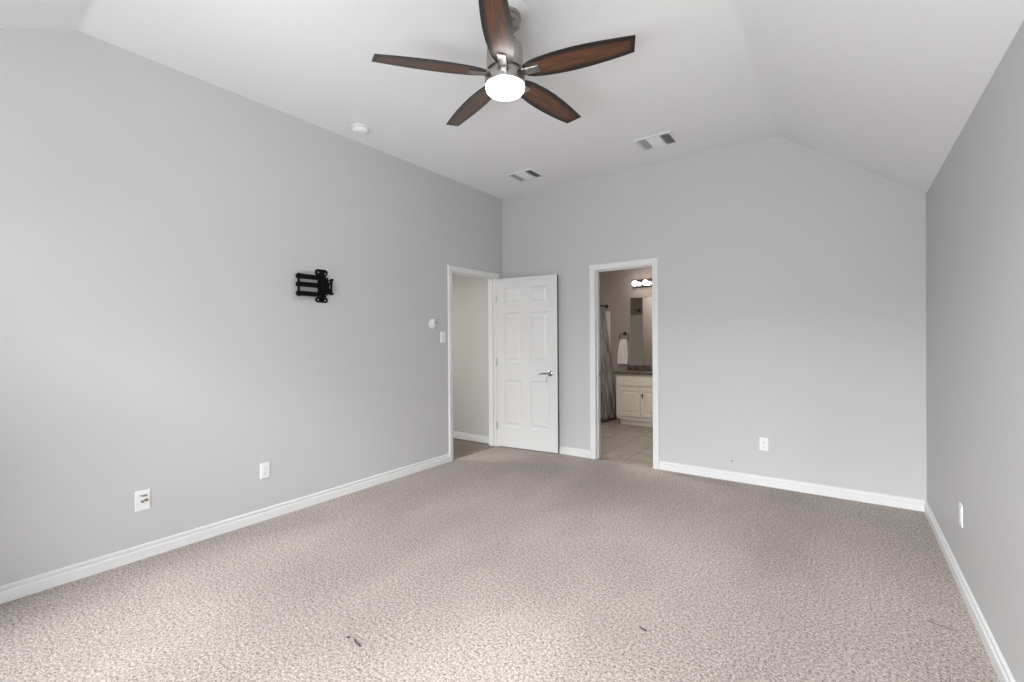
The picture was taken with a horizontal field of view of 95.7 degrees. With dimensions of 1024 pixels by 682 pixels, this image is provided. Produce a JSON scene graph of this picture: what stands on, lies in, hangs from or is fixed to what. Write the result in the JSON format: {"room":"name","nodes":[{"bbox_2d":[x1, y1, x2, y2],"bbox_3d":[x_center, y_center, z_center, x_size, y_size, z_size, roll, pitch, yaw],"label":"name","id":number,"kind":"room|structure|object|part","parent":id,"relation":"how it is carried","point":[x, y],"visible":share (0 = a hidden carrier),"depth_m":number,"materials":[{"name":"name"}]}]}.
{"room":"empty bedroom","nodes":[
{"label":"empty bedroom","id":0,"kind":"room"},
{"bbox_2d":[0,28,501,585],"bbox_3d":[-1.714,-0.215,3.645,0.115,3.148,5.541,0,0,36],"label":"wall","id":1,"kind":"structure","parent":0,"point":[159,222],"depth_m":3.01,"materials":[{"name":"grey paint"}]},
{"bbox_2d":[135,489,150,511],"bbox_3d":[-2.230,0.965,2.804,0.024,0.122,0.077,0,0,36],"label":"cable plate","id":2,"kind":"object","parent":1,"relation":"attached to","point":[143,497],"visible":1,"depth_m":2.81,"materials":[{"name":"white plastic"}]},
{"bbox_2d":[0,454,449,603],"bbox_3d":[-1.650,1.266,3.614,0.014,0.086,5.311,0,0,36],"label":"baseboard","id":3,"kind":"structure","parent":1,"relation":"attached to","point":[38,583],"depth_m":2.98,"materials":[{"name":"white paint"}]},
{"bbox_2d":[260,462,269,478],"bbox_3d":[-1.811,0.950,3.400,0.007,0.115,0.070,0,0,36],"label":"wall outlet","id":4,"kind":"object","parent":1,"relation":"attached to","point":[264,467],"visible":1,"depth_m":3.40,"materials":[{"name":"white plastic"}]},
{"bbox_2d":[296,269,333,302],"bbox_3d":[-1.572,-0.445,3.683,0.069,0.270,0.311,0,0,36],"label":"wall bracket","id":5,"kind":"object","parent":1,"relation":"attached to","point":[323,284],"visible":1,"depth_m":3.69,"materials":[{"name":"black metal"}]},
{"bbox_3d":[-1.585,-0.369,3.632,0.030,0.036,0.212,0,0,36],"label":"folding arm","id":6,"kind":"part","parent":5,"relation":"part of"},
{"bbox_3d":[-1.585,-0.440,3.632,0.030,0.036,0.212,0,0,36],"label":"folding arm","id":7,"kind":"part","parent":5,"relation":"part of"},
{"bbox_3d":[-1.586,-0.502,3.631,0.030,0.036,0.212,0,0,36],"label":"folding arm","id":8,"kind":"part","parent":5,"relation":"part of"},
{"bbox_3d":[-1.531,-0.446,3.756,0.051,0.270,0.111,0,0,36],"label":"wall plate","id":9,"kind":"part","parent":5,"relation":"part of","materials":[{"name":"black metal"}]},
{"bbox_2d":[429,319,436,328],"bbox_3d":[-0.807,-0.177,4.775,0.032,0.100,0.100,0,0,36],"label":"thermostat","id":10,"kind":"object","parent":1,"relation":"attached to","point":[432,323],"visible":1,"depth_m":4.76,"materials":[{"name":"white plastic"}]},
{"bbox_2d":[440,332,444,342],"bbox_3d":[-0.728,-0.042,4.904,0.010,0.116,0.072,0,0,36],"label":"light switch","id":11,"kind":"object","parent":1,"relation":"attached to","point":[442,334],"visible":1,"depth_m":4.89,"materials":[{"name":"white plastic"}]},
{"bbox_2d":[447,265,498,461],"bbox_3d":[-0.461,0.235,5.365,0.132,2.111,0.902,0,0,36],"label":"door frame","id":12,"kind":"structure","parent":1,"relation":"attached to","point":[491,277],"depth_m":5.65,"materials":[{"name":"white paint"}]},
{"bbox_2d":[452,274,488,441],"bbox_3d":[-1.440,0.071,6.705,3.020,2.540,0.100,0,0,36],"label":"wall","id":13,"kind":"structure","parent":0,"point":[469,294],"depth_m":5.99,"materials":[{"name":"grey paint"}]},
{"bbox_2d":[453,431,488,443],"bbox_3d":[-1.425,1.248,6.635,2.920,0.086,0.014,0,0,36],"label":"baseboard","id":14,"kind":"structure","parent":13,"relation":"attached to","point":[459,435],"depth_m":5.98,"materials":[{"name":"white paint"}]},
{"bbox_2d":[0,417,999,681],"bbox_3d":[-0.509,1.329,4.499,7.104,0.066,8.120,0,0,36],"label":"floor","id":15,"kind":"structure","parent":0,"point":[500,563],"depth_m":2.40,"materials":[{"name":"carpet"}]},
{"bbox_2d":[616,374,652,426],"bbox_3d":[2.288,0.885,6.964,1.320,0.766,0.577,0,0,36],"label":"vanity cabinet","id":16,"kind":"object","parent":15,"relation":"on","point":[634,393],"visible":0.3,"depth_m":6.97,"materials":[{"name":"beige paint"}]},
{"bbox_3d":[1.777,0.921,7.020,0.341,0.440,0.018,0,0,36],"label":"cabinet door","id":17,"kind":"part","parent":16,"relation":"part of","materials":[{"name":"beige paint"}]},
{"bbox_2d":[614,365,652,374],"bbox_3d":[2.283,0.447,6.963,1.365,0.106,0.577,0,0,36],"label":"countertop","id":18,"kind":"structure","parent":16,"relation":"on","point":[632,369],"depth_m":7.23,"materials":[{"name":"stone"}]},
{"bbox_3d":[1.917,0.602,6.916,0.691,0.143,0.018,0,0,36],"label":"drawer","id":19,"kind":"part","parent":16,"relation":"part of","materials":[{"name":"beige paint"}]},
{"bbox_3d":[2.061,0.920,6.816,0.341,0.440,0.018,0,0,36],"label":"cabinet door","id":20,"kind":"part","parent":16,"relation":"part of","materials":[{"name":"beige paint"}]},
{"bbox_3d":[0.915,1.078,7.378,0.740,0.385,1.492,0,0,36],"label":"bathtub","id":21,"kind":"object","parent":15,"relation":"on","visible":0},
{"bbox_2d":[605,311,610,353],"bbox_3d":[0.904,0.190,7.377,0.754,1.360,1.518,0,0,36],"label":"shower surround","id":22,"kind":"object","parent":21,"relation":"on","point":[607,313],"visible":0.07,"depth_m":7.78,"materials":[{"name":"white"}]},
{"bbox_2d":[0,0,1023,198],"bbox_3d":[-0.075,-1.454,2.450,4.008,0.821,5.371,0,0,36],"label":"ceiling","id":23,"kind":"structure","parent":0,"point":[887,89],"depth_m":2.77,"materials":[{"name":"white paint"}]},
{"bbox_2d":[351,124,369,134],"bbox_3d":[-1.239,-1.721,3.788,0.146,0.046,0.146,0,0,36],"label":"smoke detector","id":24,"kind":"object","parent":23,"relation":"attached to","point":[360,129],"visible":1,"depth_m":3.75,"materials":[{"name":"white plastic"}]},
{"bbox_2d":[372,0,635,125],"bbox_3d":[0.000,-1.531,2.496,1.315,0.428,1.292,0,0,36],"label":"ceiling fan","id":25,"kind":"object","parent":23,"relation":"hanging from","point":[505,73],"visible":1,"depth_m":2.38,"materials":[{"name":"brown wood"}]},
{"bbox_3d":[-0.423,-1.420,2.386,0.579,0.006,0.148,0,12,-14],"label":"blade","id":26,"kind":"part","parent":25,"relation":"part of","materials":[{"name":"brown wood"}]},
{"bbox_3d":[-0.246,-1.423,2.818,0.148,0.006,0.579,-14,7,-31],"label":"blade","id":27,"kind":"part","parent":25,"relation":"part of","materials":[{"name":"brown wood"}]},
{"bbox_3d":[-0.067,-1.421,2.084,0.148,0.006,0.579,11,1,4],"label":"blade","id":28,"kind":"part","parent":25,"relation":"part of","materials":[{"name":"brown wood"}]},
{"bbox_3d":[-0.037,-1.343,2.481,0.207,0.052,0.207,0,0,36],"label":"light globe","id":29,"kind":"part","parent":25,"relation":"part of","materials":[{"name":"white glass"}]},
{"bbox_3d":[-0.040,-1.739,2.479,0.264,0.012,0.264,0,0,36],"label":"ceiling plate","id":30,"kind":"part","parent":25,"relation":"part of","materials":[{"name":"white paint"}]},
{"bbox_3d":[0.220,-1.427,2.783,0.148,0.006,0.579,-15,-9,39],"label":"blade","id":31,"kind":"part","parent":25,"relation":"part of","materials":[{"name":"brown wood"}]},
{"bbox_3d":[0.331,-1.425,2.329,0.579,0.006,0.148,0,-11,22],"label":"blade","id":32,"kind":"part","parent":25,"relation":"part of","materials":[{"name":"brown wood"}]},
{"bbox_2d":[506,168,545,181],"bbox_3d":[0.142,-1.752,4.916,0.335,0.013,0.285,0,0,36],"label":"ceiling vent","id":33,"kind":"object","parent":23,"relation":"in","point":[530,173],"visible":1,"depth_m":4.89,"materials":[{"name":"white metal"}]},
{"bbox_2d":[632,130,679,150],"bbox_3d":[1.274,-1.756,4.087,0.335,0.013,0.285,0,0,36],"label":"ceiling vent","id":34,"kind":"object","parent":23,"relation":"in","point":[666,138],"visible":1,"depth_m":4.07,"materials":[{"name":"white metal"}]},
{"bbox_2d":[600,267,651,416],"bbox_3d":[2.797,-0.112,7.007,4.460,2.840,0.100,0,0,36],"label":"wall","id":35,"kind":"structure","parent":0,"point":[616,287],"depth_m":7.67,"materials":[{"name":"beige paint"}]},
{"bbox_2d":[628,365,652,369],"bbox_3d":[2.447,0.425,7.186,1.360,0.066,0.022,0,0,36],"label":"backsplash","id":36,"kind":"structure","parent":35,"relation":"attached to","point":[641,367],"depth_m":7.45,"materials":[{"name":"stone"}]},
{"bbox_2d":[630,296,652,365],"bbox_3d":[2.442,-0.162,7.193,1.252,1.103,0.010,0,0,36],"label":"wall mirror","id":37,"kind":"object","parent":35,"relation":"attached to","point":[640,307],"visible":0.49,"depth_m":7.45,"materials":[{"name":"clear glass"}]},
{"bbox_2d":[632,279,651,287],"bbox_3d":[2.335,-0.922,7.175,1.000,0.115,0.150,0,0,36],"label":"vanity light","id":38,"kind":"object","parent":35,"relation":"attached to","point":[647,282],"visible":0.27,"depth_m":7.37,"materials":[{"name":"white glass"}]},
{"bbox_3d":[1.151,-0.576,7.190,0.060,0.060,1.519,0,0,36],"label":"curtain rod","id":39,"kind":"object","parent":35,"relation":"attached to","visible":0},
{"bbox_2d":[600,305,615,420],"bbox_3d":[1.467,0.320,7.448,0.289,1.832,0.544,0,0,36],"label":"shower curtain","id":40,"kind":"object","parent":39,"relation":"hanging from","point":[607,390],"visible":0.83,"depth_m":7.40,"materials":[{"name":"beige fabric"}]},
{"bbox_3d":[1.844,-0.081,7.598,0.165,0.144,0.055,0,0,36],"label":"towel ring","id":41,"kind":"object","parent":35,"relation":"attached to","visible":0},
{"bbox_2d":[618,339,628,363],"bbox_3d":[1.819,0.174,7.593,0.170,0.404,0.059,0,0,36],"label":"hand towel","id":42,"kind":"object","parent":41,"relation":"hanging from","point":[623,352],"visible":1,"depth_m":7.57,"materials":[{"name":"white fabric"}]},
{"bbox_2d":[502,137,926,499],"bbox_3d":[1.520,-0.244,4.657,3.948,3.148,0.115,0,0,36],"label":"wall","id":43,"kind":"structure","parent":0,"point":[792,276],"depth_m":4.08,"materials":[{"name":"grey paint"}]},
{"bbox_2d":[496,274,558,452],"bbox_3d":[0.158,0.260,5.441,0.813,2.028,0.103,0,0,30],"label":"door","id":44,"kind":"structure","parent":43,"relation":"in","point":[527,360],"depth_m":5.43,"materials":[{"name":"white paint"}]},
{"bbox_3d":[0.384,0.370,5.290,0.158,0.066,0.062,0,0,30],"label":"handle","id":45,"kind":"part","parent":44,"relation":"part of","materials":[{"name":"silver metal"}]},
{"bbox_2d":[589,257,659,468],"bbox_3d":[1.195,0.225,4.896,0.756,2.113,0.149,0,0,36],"label":"door frame","id":46,"kind":"structure","parent":43,"relation":"attached to","point":[595,269],"depth_m":5.03,"materials":[{"name":"white paint"}]},
{"bbox_2d":[559,446,925,511],"bbox_3d":[1.493,1.238,4.612,3.948,0.086,0.014,0,0,36],"label":"baseboard","id":47,"kind":"structure","parent":43,"relation":"attached to","point":[805,487],"depth_m":3.97,"materials":[{"name":"white paint"}]},
{"bbox_2d":[759,437,767,450],"bbox_3d":[2.221,0.911,4.087,0.070,0.115,0.007,0,0,36],"label":"wall outlet","id":48,"kind":"object","parent":43,"relation":"attached to","point":[763,442],"visible":1,"depth_m":4.09,"materials":[{"name":"white plastic"}]},
{"bbox_2d":[926,20,1023,681],"bbox_3d":[1.584,0.108,1.270,0.115,2.478,5.541,0,0,36],"label":"wall","id":49,"kind":"structure","parent":0,"point":[975,200],"depth_m":2.02,"materials":[{"name":"grey paint"}]},
{"bbox_2d":[959,502,962,527],"bbox_3d":[2.335,0.904,2.413,0.007,0.115,0.070,0,0,36],"label":"wall outlet","id":50,"kind":"object","parent":49,"relation":"attached to","point":[960,504],"visible":1,"depth_m":2.40,"materials":[{"name":"white plastic"}]},
{"bbox_2d":[924,500,1014,681],"bbox_3d":[1.539,1.255,1.314,0.014,0.086,5.311,0,0,36],"label":"baseboard","id":51,"kind":"structure","parent":49,"relation":"attached to","point":[1000,666],"depth_m":2.14,"materials":[{"name":"white paint"}]}
]}

